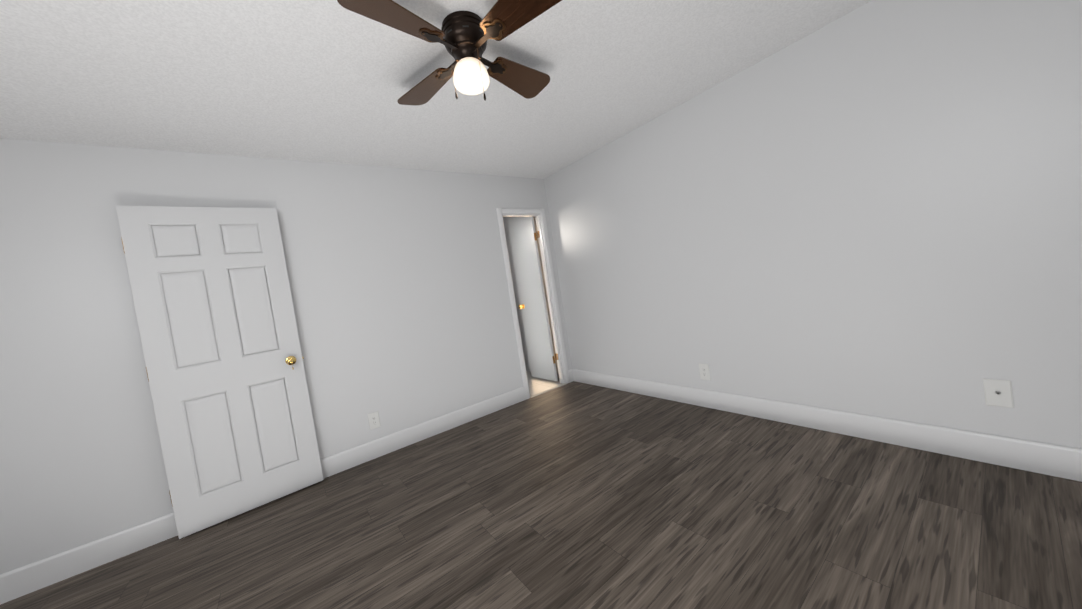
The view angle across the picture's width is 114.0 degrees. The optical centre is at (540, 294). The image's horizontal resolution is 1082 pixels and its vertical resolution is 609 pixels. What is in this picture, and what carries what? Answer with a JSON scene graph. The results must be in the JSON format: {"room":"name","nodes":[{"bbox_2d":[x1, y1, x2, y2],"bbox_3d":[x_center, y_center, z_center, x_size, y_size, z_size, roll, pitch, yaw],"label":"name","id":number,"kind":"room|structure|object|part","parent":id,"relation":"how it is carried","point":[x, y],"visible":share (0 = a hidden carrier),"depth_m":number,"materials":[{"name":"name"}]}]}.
{"room":"empty bedroom","nodes":[
{"label":"empty bedroom","id":0,"kind":"room"},
{"bbox_2d":[0,138,571,573],"bbox_3d":[-1.550,0.139,2.929,4.400,2.440,0.100,-10,2,-37],"label":"wall","id":1,"kind":"structure","parent":0,"point":[397,277],"depth_m":2.37,"materials":[{"name":"white paint"}]},
{"bbox_2d":[116,206,323,538],"bbox_3d":[-2.062,0.427,2.341,0.779,2.032,0.107,-10,2,-37],"label":"entry door","id":2,"kind":"structure","parent":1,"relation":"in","point":[214,307],"depth_m":2.30,"materials":[{"name":"white paint"}]},
{"bbox_2d":[0,369,573,604],"bbox_3d":[-1.344,1.269,2.920,4.400,0.145,0.015,-10,2,-37],"label":"baseboard","id":3,"kind":"structure","parent":1,"relation":"attached to","point":[32,577],"depth_m":2.13,"materials":[{"name":"white paint"}]},
{"bbox_2d":[367,411,380,429],"bbox_3d":[-1.384,1.042,2.913,0.084,0.134,0.008,-10,2,-37],"label":"duplex electrical outlet","id":4,"kind":"object","parent":1,"relation":"attached to","point":[373,420],"visible":1,"depth_m":2.91,"materials":[{"name":"white plastic"}]},
{"bbox_2d":[508,216,557,380],"bbox_3d":[-0.104,0.034,4.389,0.172,2.060,0.561,-10,2,-37],"label":"bathroom door","id":5,"kind":"structure","parent":1,"relation":"in","point":[532,306],"depth_m":4.36,"materials":[{"name":"white paint"}]},
{"bbox_3d":[0.076,0.013,4.200,0.012,1.556,0.042,-10,2,-37],"label":"bathroom door jamb hinges","id":6,"kind":"part","parent":5,"relation":"part of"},
{"bbox_2d":[496,208,569,398],"bbox_3d":[-0.096,0.064,4.010,0.650,2.083,0.120,-10,2,-37],"label":"door frame","id":7,"kind":"structure","parent":1,"relation":"attached to","point":[500,211],"depth_m":4.12,"materials":[{"name":"white paint"}]},
{"bbox_3d":[-0.096,0.086,4.016,0.562,2.040,0.108,-10,2,-37],"label":"bathroom door jamb","id":8,"kind":"part","parent":7,"relation":"part of","materials":[{"name":"white wood"}]},
{"bbox_2d":[0,0,871,178],"bbox_3d":[-1.066,-1.168,1.988,4.600,0.060,5.750,-10,2,-37],"label":"ceiling","id":9,"kind":"structure","parent":0,"point":[329,81],"depth_m":1.87,"materials":[{"name":"white paint"}]},
{"bbox_2d":[337,0,561,104],"bbox_3d":[-0.329,-1.046,1.623,0.842,0.377,0.842,-9,2,-4],"label":"ceiling fan","id":10,"kind":"object","parent":9,"relation":"hanging from","point":[463,37],"visible":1,"depth_m":1.54,"materials":[{"name":"brown wood"}]},
{"bbox_2d":[0,381,1081,608],"bbox_3d":[-0.186,1.248,1.389,4.400,0.060,3.850,-10,2,-37],"label":"floor","id":11,"kind":"structure","parent":0,"point":[575,495],"depth_m":1.72,"materials":[{"name":"wood"}]},
{"bbox_2d":[526,371,561,395],"bbox_3d":[-0.696,1.223,4.478,1.500,0.060,1.700,-10,2,-37],"label":"floor","id":12,"kind":"structure","parent":0,"point":[536,385],"depth_m":4.29,"materials":[{"name":"beige tile"}]},
{"bbox_2d":[530,383,565,397],"bbox_3d":[0.082,1.087,4.014,0.524,0.008,0.057,-10,2,-37],"label":"threshold","id":13,"kind":"object","parent":12,"relation":"on","point":[547,390],"depth_m":4.00,"materials":[{"name":"grey"}]},
{"bbox_2d":[503,0,1081,448],"bbox_3d":[0.896,-0.245,3.375,0.100,2.440,5.750,-10,2,-37],"label":"wall","id":14,"kind":"structure","parent":0,"point":[873,208],"depth_m":2.00,"materials":[{"name":"white paint"}]},
{"bbox_2d":[698,363,710,380],"bbox_3d":[1.347,0.635,2.895,0.008,0.134,0.084,-10,2,-37],"label":"duplex electrical outlet","id":15,"kind":"object","parent":14,"relation":"attached to","point":[704,372],"visible":1,"depth_m":2.89,"materials":[{"name":"white plastic"}]},
{"bbox_2d":[572,369,1081,481],"bbox_3d":[1.533,0.842,2.691,0.015,0.145,3.835,-10,2,-37],"label":"baseboard","id":16,"kind":"structure","parent":14,"relation":"attached to","point":[1048,459],"depth_m":2.05,"materials":[{"name":"white paint"}]},
{"bbox_2d":[983,378,1013,407],"bbox_3d":[2.217,0.478,1.703,0.017,0.134,0.084,-10,2,-37],"label":"outlet","id":17,"kind":"object","parent":14,"relation":"attached to","point":[998,393],"visible":1,"depth_m":1.70,"materials":[{"name":"white plastic"}]}
]}

